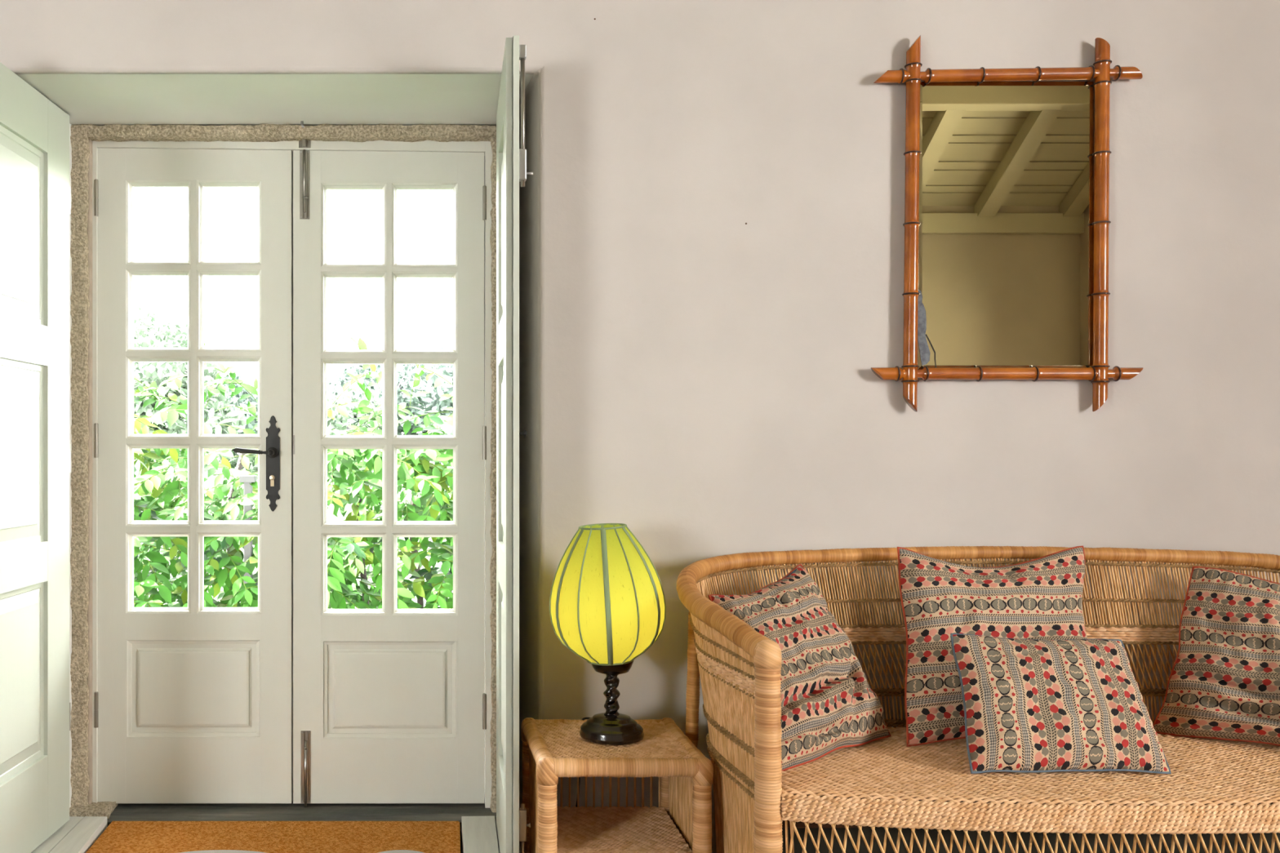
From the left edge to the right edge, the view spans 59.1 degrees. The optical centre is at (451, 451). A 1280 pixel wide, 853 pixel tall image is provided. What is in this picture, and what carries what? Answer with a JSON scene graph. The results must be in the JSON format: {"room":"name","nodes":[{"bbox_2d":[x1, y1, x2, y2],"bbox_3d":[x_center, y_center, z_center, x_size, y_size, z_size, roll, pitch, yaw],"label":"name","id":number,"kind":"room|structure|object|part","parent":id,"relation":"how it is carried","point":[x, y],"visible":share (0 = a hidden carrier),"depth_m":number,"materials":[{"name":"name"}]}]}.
{"room":"living room","nodes":[
{"label":"living room","id":0,"kind":"room"},
{"bbox_2d":[460,831,462,852],"bbox_3d":[-0.518,1.171,3.225,1.585,0.098,0.750,0,0,0],"label":"floor","id":1,"kind":"structure","parent":0,"point":[461,846],"depth_m":3.15,"materials":[{"name":"grey"}]},
{"bbox_2d":[31,816,106,852],"bbox_3d":[-1.117,1.099,3.054,0.245,0.047,0.407,0,0,0],"label":"boards","id":2,"kind":"object","parent":1,"relation":"on","point":[78,834],"visible":0.77,"depth_m":3.09,"materials":[{"name":"white paint"}]},
{"bbox_2d":[85,821,460,852],"bbox_3d":[-0.489,1.102,2.991,1.026,0.027,0.542,0,0,0],"label":"doormat","id":3,"kind":"object","parent":1,"relation":"on","point":[119,837],"visible":1,"depth_m":3.13,"materials":[{"name":"orange fabric"}]},
{"bbox_2d":[106,803,496,831],"bbox_3d":[-0.500,1.125,3.430,1.320,0.090,0.340,0,0,0],"label":"threshold","id":4,"kind":"object","parent":1,"relation":"on","point":[122,811],"visible":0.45,"depth_m":3.32,"materials":[{"name":"grey stone"}]},
{"bbox_2d":[461,816,520,852],"bbox_3d":[0.119,1.099,3.054,0.181,0.047,0.409,0,0,0],"label":"board","id":5,"kind":"object","parent":1,"relation":"on","point":[479,833],"visible":0.7,"depth_m":3.10,"materials":[{"name":"white paint"}]},
{"bbox_2d":[0,0,1279,852],"bbox_3d":[-1.525,-0.555,3.160,12.350,3.550,0.620,0,0,0],"label":"wall","id":6,"kind":"structure","parent":0,"point":[695,378],"depth_m":2.85,"materials":[{"name":"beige paint"}]},
{"bbox_2d":[0,62,71,852],"bbox_3d":[-1.137,0.047,2.899,0.031,2.042,0.629,0,0,3],"label":"shutter","id":7,"kind":"object","parent":6,"relation":"attached to","point":[35,189],"visible":1,"depth_m":2.96,"materials":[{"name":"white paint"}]},
{"bbox_3d":[-1.139,0.598,2.882,0.021,0.481,0.332,0,0,3],"label":"panel","id":8,"kind":"part","parent":7,"relation":"part of","materials":[{"name":"green paint"}]},
{"bbox_3d":[-1.139,0.006,2.882,0.021,0.484,0.332,0,0,3],"label":"panel","id":9,"kind":"part","parent":7,"relation":"part of","materials":[{"name":"green paint"}]},
{"bbox_3d":[-1.139,-0.585,2.882,0.021,0.479,0.332,0,0,3],"label":"panel","id":10,"kind":"part","parent":7,"relation":"part of","materials":[{"name":"green paint"}]},
{"bbox_3d":[-1.137,0.953,2.882,0.031,0.230,0.332,0,0,3],"label":"rail","id":11,"kind":"part","parent":7,"relation":"part of","materials":[{"name":"green paint"}]},
{"bbox_3d":[-1.137,0.303,2.882,0.031,0.110,0.332,0,0,3],"label":"rail","id":12,"kind":"part","parent":7,"relation":"part of","materials":[{"name":"green paint"}]},
{"bbox_3d":[-1.137,-0.291,2.882,0.031,0.110,0.332,0,0,3],"label":"rail","id":13,"kind":"part","parent":7,"relation":"part of","materials":[{"name":"green paint"}]},
{"bbox_3d":[-1.137,-0.899,2.882,0.031,0.149,0.332,0,0,3],"label":"rail","id":14,"kind":"part","parent":7,"relation":"part of","materials":[{"name":"green paint"}]},
{"bbox_2d":[93,147,293,803],"bbox_3d":[-0.787,0.074,3.358,0.598,1.999,0.086,0,0,0],"label":"door","id":15,"kind":"structure","parent":6,"relation":"in","point":[197,707],"depth_m":3.37,"materials":[{"name":"beige paint"}]},
{"bbox_3d":[-0.788,0.723,3.383,0.405,0.295,0.036,0,0,0],"label":"panel","id":16,"kind":"part","parent":15,"relation":"part of","materials":[{"name":"beige paint"}]},
{"bbox_3d":[-0.787,-0.876,3.383,0.413,0.097,0.036,0,0,0],"label":"rail","id":17,"kind":"part","parent":15,"relation":"part of","materials":[{"name":"beige paint"}]},
{"bbox_3d":[-0.787,0.535,3.383,0.413,0.081,0.036,0,0,0],"label":"rail","id":18,"kind":"part","parent":15,"relation":"part of","materials":[{"name":"beige paint"}]},
{"bbox_3d":[-0.787,0.972,3.383,0.413,0.202,0.036,0,0,0],"label":"rail","id":19,"kind":"part","parent":15,"relation":"part of","materials":[{"name":"beige paint"}]},
{"bbox_3d":[-0.595,0.003,3.338,0.132,0.033,0.047,0,0,0],"label":"lever handle","id":20,"kind":"part","parent":15,"relation":"part of","materials":[{"name":"black metal"}]},
{"bbox_3d":[-0.544,0.037,3.363,0.043,0.292,0.003,0,0,0],"label":"handle plate","id":21,"kind":"part","parent":15,"relation":"part of","materials":[{"name":"black metal"}]},
{"bbox_2d":[69,123,496,818],"bbox_3d":[-0.496,0.077,3.362,1.318,2.126,0.175,0,0,0],"label":"door surround","id":22,"kind":"object","parent":6,"relation":"attached to","point":[82,135],"visible":0.59,"depth_m":3.31,"materials":[{"name":"stone"}]},
{"bbox_2d":[92,138,492,808],"bbox_3d":[-0.487,0.086,3.400,1.225,2.068,0.111,0,0,0],"label":"door frame","id":23,"kind":"structure","parent":6,"relation":"attached to","point":[427,145],"depth_m":3.35,"materials":[{"name":"beige paint"}]},
{"bbox_3d":[-1.089,0.072,3.400,0.021,2.039,0.090,0,0,0],"label":"frame post","id":24,"kind":"part","parent":23,"relation":"part of","materials":[{"name":"beige paint"}]},
{"bbox_3d":[0.114,0.072,3.400,0.024,2.039,0.090,0,0,0],"label":"frame post","id":25,"kind":"part","parent":23,"relation":"part of","materials":[{"name":"beige paint"}]},
{"bbox_2d":[300,120,304,127],"bbox_3d":[-0.443,-0.977,3.278,0.008,0.031,0.012,0,0,-44],"label":"stub","id":26,"kind":"object","parent":6,"relation":"attached to","point":[301,122],"visible":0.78,"depth_m":3.28,"materials":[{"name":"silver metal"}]},
{"bbox_2d":[293,149,486,807],"bbox_3d":[-0.196,0.069,3.383,0.604,2.024,0.083,0,0,0],"label":"door","id":27,"kind":"structure","parent":6,"relation":"in","point":[389,703],"depth_m":3.37,"materials":[{"name":"beige paint"}]},
{"bbox_3d":[-0.480,-0.021,3.364,0.004,0.058,0.002,0,0,0],"label":"strike plate","id":28,"kind":"part","parent":27,"relation":"part of","materials":[{"name":"silver metal"}]},
{"bbox_3d":[-0.448,-0.814,3.360,0.030,0.211,0.009,0,0,0],"label":"bolt plate","id":29,"kind":"part","parent":27,"relation":"part of","materials":[{"name":"silver metal"}]},
{"bbox_3d":[-0.444,0.981,3.354,0.008,0.201,0.019,0,0,-8],"label":"sliding rod","id":30,"kind":"part","parent":27,"relation":"part of","materials":[{"name":"silver metal"}]},
{"bbox_3d":[-0.443,-0.836,3.353,0.010,0.215,0.023,0,0,-40],"label":"sliding rod","id":31,"kind":"part","parent":27,"relation":"part of","materials":[{"name":"silver metal"}]},
{"bbox_3d":[-0.445,0.961,3.360,0.030,0.221,0.009,0,0,0],"label":"bolt plate","id":32,"kind":"part","parent":27,"relation":"part of","materials":[{"name":"silver metal"}]},
{"bbox_3d":[-0.190,-0.868,3.383,0.416,0.098,0.036,0,0,0],"label":"rail","id":33,"kind":"part","parent":27,"relation":"part of","materials":[{"name":"beige paint"}]},
{"bbox_3d":[-0.190,0.539,3.383,0.416,0.080,0.036,0,0,0],"label":"rail","id":34,"kind":"part","parent":27,"relation":"part of","materials":[{"name":"beige paint"}]},
{"bbox_3d":[-0.190,0.974,3.383,0.416,0.199,0.036,0,0,0],"label":"rail","id":35,"kind":"part","parent":27,"relation":"part of","materials":[{"name":"beige paint"}]},
{"bbox_3d":[-0.189,0.726,3.383,0.405,0.295,0.036,0,0,0],"label":"panel","id":36,"kind":"part","parent":27,"relation":"part of","materials":[{"name":"beige paint"}]},
{"bbox_2d":[496,35,533,852],"bbox_3d":[0.160,0.138,2.897,0.065,2.224,0.629,0,0,0],"label":"shutter","id":37,"kind":"object","parent":6,"relation":"attached to","point":[511,160],"visible":1,"depth_m":2.60,"materials":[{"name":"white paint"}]},
{"bbox_3d":[0.144,0.953,2.881,0.032,0.230,0.332,0,0,0],"label":"rail","id":38,"kind":"part","parent":37,"relation":"part of","materials":[{"name":"green paint"}]},
{"bbox_3d":[0.144,0.303,2.881,0.032,0.110,0.332,0,0,0],"label":"rail","id":39,"kind":"part","parent":37,"relation":"part of","materials":[{"name":"green paint"}]},
{"bbox_3d":[0.144,-0.291,2.881,0.032,0.110,0.332,0,0,0],"label":"rail","id":40,"kind":"part","parent":37,"relation":"part of","materials":[{"name":"green paint"}]},
{"bbox_3d":[0.144,-0.899,2.881,0.032,0.150,0.332,0,0,0],"label":"rail","id":41,"kind":"part","parent":37,"relation":"part of","materials":[{"name":"green paint"}]},
{"bbox_3d":[0.145,0.598,2.881,0.022,0.481,0.332,0,0,0],"label":"panel","id":42,"kind":"part","parent":37,"relation":"part of","materials":[{"name":"green paint"}]},
{"bbox_3d":[0.145,0.006,2.881,0.022,0.484,0.332,0,0,0],"label":"panel","id":43,"kind":"part","parent":37,"relation":"part of","materials":[{"name":"green paint"}]},
{"bbox_3d":[0.145,-0.585,2.881,0.022,0.479,0.332,0,0,0],"label":"panel","id":44,"kind":"part","parent":37,"relation":"part of","materials":[{"name":"green paint"}]},
{"bbox_3d":[0.168,1.043,2.615,0.010,0.415,0.010,0,0,0],"label":"locking rod","id":45,"kind":"part","parent":37,"relation":"part of","materials":[{"name":"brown metal"}]},
{"bbox_3d":[0.168,-0.789,2.615,0.010,0.324,0.010,0,0,0],"label":"locking rod","id":46,"kind":"part","parent":37,"relation":"part of","materials":[{"name":"silver metal"}]},
{"bbox_3d":[0.168,-0.043,2.615,0.019,0.019,0.019,0,0,0],"label":"catch knob","id":47,"kind":"part","parent":37,"relation":"part of","materials":[{"name":"black metal"}]},
{"bbox_2d":[871,35,1142,412],"bbox_3d":[1.419,-0.583,2.825,0.694,0.964,0.045,0,0,0],"label":"wall mirror","id":48,"kind":"object","parent":6,"relation":"attached to","point":[1006,223],"visible":1,"depth_m":2.83,"materials":[{"name":"orange wood"}]},
{"bbox_2d":[917,81,1093,368],"bbox_3d":[1.423,-0.581,2.838,0.454,0.742,0.006,0,0,0],"label":"mirror glass","id":49,"kind":"object","parent":48,"relation":"on","point":[1006,237],"depth_m":2.83,"materials":[{"name":"grey"}]},
{"bbox_3d":[-1.525,1.170,0.250,12.350,0.100,5.200,0,0,0],"label":"floor","id":50,"kind":"structure","parent":0,"visible":0},
{"bbox_2d":[520,717,713,852],"bbox_3d":[0.375,0.897,2.608,0.402,0.446,0.424,0,0,0],"label":"side table","id":51,"kind":"object","parent":50,"relation":"on","point":[553,749],"visible":0.91,"depth_m":2.54,"materials":[{"name":"wicker"}]},
{"bbox_3d":[0.196,0.914,2.790,0.038,0.412,0.038,0,0,0],"label":"leg","id":52,"kind":"part","parent":51,"relation":"part of","materials":[{"name":"wicker"}]},
{"bbox_3d":[0.203,0.696,2.616,0.042,0.042,0.348,0,0,-2],"label":"frame rail","id":53,"kind":"part","parent":51,"relation":"part of","materials":[{"name":"wicker"}]},
{"bbox_3d":[0.211,0.914,2.430,0.045,0.412,0.045,0,0,0],"label":"leg","id":54,"kind":"part","parent":51,"relation":"part of","materials":[{"name":"wicker"}]},
{"bbox_3d":[0.370,0.696,2.790,0.329,0.039,0.039,0,0,0],"label":"frame rail","id":55,"kind":"part","parent":51,"relation":"part of","materials":[{"name":"wicker"}]},
{"bbox_2d":[549,523,666,807],"bbox_3d":[0.351,0.644,2.639,0.266,0.944,0.321,0,0,-39],"label":"table lamp","id":56,"kind":"object","parent":51,"relation":"on","point":[607,606],"visible":0.97,"depth_m":2.54,"materials":[{"name":"yellow fabric"}]},
{"bbox_3d":[0.347,0.892,2.747,0.058,0.449,0.144,0,0,-11],"label":"power cord","id":57,"kind":"part","parent":56,"relation":"part of","materials":[{"name":"black plastic"}]},
{"bbox_3d":[0.380,0.576,2.620,0.040,0.105,0.039,0,0,0],"label":"twisted stem","id":58,"kind":"part","parent":56,"relation":"part of","materials":[{"name":"black paint"}]},
{"bbox_2d":[556,806,692,852],"bbox_3d":[0.374,0.898,2.605,0.333,0.011,0.362,0,0,0],"label":"shelf","id":59,"kind":"object","parent":51,"relation":"attached to","point":[606,829],"depth_m":2.61,"materials":[{"name":"wicker"}]},
{"bbox_3d":[0.381,0.696,2.430,0.316,0.044,0.044,0,0,0],"label":"frame rail","id":60,"kind":"part","parent":51,"relation":"part of","materials":[{"name":"wicker"}]},
{"bbox_3d":[0.545,0.914,2.790,0.039,0.412,0.039,0,0,0],"label":"leg","id":61,"kind":"part","parent":51,"relation":"part of","materials":[{"name":"wicker"}]},
{"bbox_3d":[0.548,0.696,2.616,0.043,0.043,0.348,0,0,-1],"label":"frame rail","id":62,"kind":"part","parent":51,"relation":"part of","materials":[{"name":"wicker"}]},
{"bbox_3d":[0.551,0.914,2.430,0.044,0.412,0.044,0,0,0],"label":"leg","id":63,"kind":"part","parent":51,"relation":"part of","materials":[{"name":"wicker"}]},
{"bbox_2d":[676,546,1279,852],"bbox_3d":[1.367,0.679,2.450,1.695,0.884,0.691,0,0,0],"label":"settee","id":64,"kind":"object","parent":50,"relation":"on","point":[886,795],"visible":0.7,"depth_m":2.31,"materials":[{"name":"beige wicker"}]},
{"bbox_3d":[0.580,0.750,2.701,0.087,0.742,0.037,0,0,-39],"label":"leg","id":65,"kind":"part","parent":64,"relation":"part of","materials":[{"name":"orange wicker"}]},
{"bbox_3d":[0.629,0.759,2.198,0.060,0.722,0.060,0,0,0],"label":"post","id":66,"kind":"part","parent":64,"relation":"part of","materials":[{"name":"wicker"}]},
{"bbox_2d":[708,564,891,771],"bbox_3d":[0.793,0.475,2.545,0.441,0.409,0.267,0,0,-40],"label":"cushion","id":67,"kind":"object","parent":64,"relation":"on","point":[828,704],"visible":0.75,"depth_m":2.48,"materials":[{"name":"fabric"}]},
{"bbox_3d":[1.367,0.333,2.492,1.694,0.190,0.605,0,0,0],"label":"rail","id":68,"kind":"part","parent":64,"relation":"part of","materials":[{"name":"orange wicker"}]},
{"bbox_2d":[897,546,1086,746],"bbox_3d":[1.295,0.455,2.622,0.495,0.450,0.215,0,0,0],"label":"cushion","id":69,"kind":"object","parent":64,"relation":"on","point":[1040,598],"visible":0.62,"depth_m":2.60,"materials":[{"name":"fabric"}]},
{"bbox_3d":[1.367,0.684,2.413,1.470,0.022,0.599,0,0,0],"label":"woven seat","id":70,"kind":"part","parent":64,"relation":"part of","materials":[{"name":"wicker"}]},
{"bbox_3d":[1.367,0.930,2.281,1.414,0.320,0.013,0,0,0],"label":"panel","id":71,"kind":"part","parent":64,"relation":"part of","materials":[{"name":"yellow wicker"}]},
{"bbox_2d":[950,633,1171,773],"bbox_3d":[1.298,0.542,2.396,0.419,0.269,0.196,0,0,0],"label":"cushion","id":72,"kind":"object","parent":64,"relation":"on","point":[1030,705],"visible":1,"depth_m":2.35,"materials":[{"name":"fabric"}]},
{"bbox_2d":[1152,566,1279,746],"bbox_3d":[1.903,0.479,2.546,0.488,0.397,0.215,0,0,36],"label":"cushion","id":73,"kind":"object","parent":64,"relation":"on","point":[1224,682],"visible":0.99,"depth_m":2.57,"materials":[{"name":"fabric"}]},
{"label":"outside","id":74,"kind":"structure","parent":0,"visible":0},
{"bbox_2d":[134,471,453,608],"bbox_3d":[0.000,1.190,33.650,60.000,0.100,58.400,0,0,0],"label":"ground","id":75,"kind":"structure","parent":74,"point":[331,517],"depth_m":18.29,"materials":[{"name":"white"}]},
{"bbox_2d":[133,298,248,572],"bbox_3d":[-2.573,-0.056,8.940,1.886,2.460,1.119,0,0,0],"label":"tree","id":76,"kind":"object","parent":75,"relation":"on","point":[160,337],"visible":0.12,"depth_m":8.79,"materials":[{"name":"green plant"}]},
{"bbox_3d":[-2.573,-0.413,8.954,1.886,1.745,1.146,0,0,0],"label":"crown","id":77,"kind":"part","parent":76,"relation":"part of","materials":[{"name":"green plant"}]},
{"bbox_2d":[164,345,257,475],"bbox_3d":[-2.473,-0.034,11.954,1.482,2.418,0.675,0,0,0],"label":"tree","id":78,"kind":"object","parent":75,"relation":"on","point":[251,399],"visible":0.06,"depth_m":11.87,"materials":[{"name":"green plant"}]},
{"bbox_3d":[-2.473,-0.435,11.954,1.482,1.027,0.675,0,0,0],"label":"crown","id":79,"kind":"part","parent":78,"relation":"part of","materials":[{"name":"green plant"}]},
{"bbox_2d":[210,405,257,480],"bbox_3d":[-2.384,0.155,13.935,1.999,2.046,1.092,0,0,0],"label":"tree","id":80,"kind":"object","parent":75,"relation":"on","point":[253,468],"visible":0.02,"depth_m":13.67,"materials":[{"name":"green plant"}]},
{"bbox_2d":[239,475,257,602],"bbox_3d":[-0.896,0.613,4.860,0.068,1.015,0.060,0,0,0],"label":"post","id":81,"kind":"object","parent":75,"relation":"on","point":[246,479],"visible":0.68,"depth_m":4.84,"materials":[{"name":"white stone"}]},
{"bbox_2d":[129,336,453,640],"bbox_3d":[-0.637,0.376,5.132,3.810,1.788,1.463,0,0,0],"label":"bush","id":82,"kind":"object","parent":75,"relation":"on","point":[350,476],"visible":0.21,"depth_m":4.89,"materials":[{"name":"green plant"}]},
{"bbox_3d":[-1.039,0.555,5.317,0.079,1.177,0.120,0,0,20],"label":"stem","id":83,"kind":"part","parent":82,"relation":"part of","materials":[{"name":"green plant"}]},
{"bbox_3d":[-0.419,0.555,5.317,0.079,1.177,0.120,0,0,20],"label":"stem","id":84,"kind":"part","parent":82,"relation":"part of","materials":[{"name":"green plant"}]},
{"bbox_3d":[-0.159,0.555,5.317,0.079,1.177,0.120,0,0,20],"label":"stem","id":85,"kind":"part","parent":82,"relation":"part of","materials":[{"name":"green plant"}]},
{"bbox_2d":[327,377,404,435],"bbox_3d":[-1.102,0.217,10.916,1.253,1.917,0.818,0,0,0],"label":"tree","id":86,"kind":"object","parent":75,"relation":"on","point":[331,397],"visible":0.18,"depth_m":10.86,"materials":[{"name":"green plant"}]},
{"bbox_3d":[-1.137,-0.158,10.919,1.184,1.051,0.826,0,0,0],"label":"crown","id":87,"kind":"part","parent":86,"relation":"part of","materials":[{"name":"green plant"}]},
{"bbox_2d":[327,346,425,543],"bbox_3d":[-1.050,-0.035,12.935,1.692,2.420,1.030,0,0,-5],"label":"tree","id":88,"kind":"object","parent":75,"relation":"on","point":[340,381],"visible":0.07,"depth_m":12.76,"materials":[{"name":"green plant"}]},
{"bbox_3d":[-1.056,-0.483,12.938,1.686,1.494,1.044,0,0,0],"label":"crown","id":89,"kind":"part","parent":88,"relation":"part of","materials":[{"name":"green plant"}]},
{"bbox_2d":[355,336,453,556],"bbox_3d":[-0.167,-0.043,11.966,1.814,2.436,1.077,0,0,-5],"label":"tree","id":90,"kind":"object","parent":75,"relation":"on","point":[427,402],"visible":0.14,"depth_m":11.67,"materials":[{"name":"green plant"}]},
{"bbox_3d":[-0.170,-0.507,11.960,1.827,1.508,1.083,0,0,0],"label":"crown","id":91,"kind":"part","parent":90,"relation":"part of","materials":[{"name":"green plant"}]}
]}

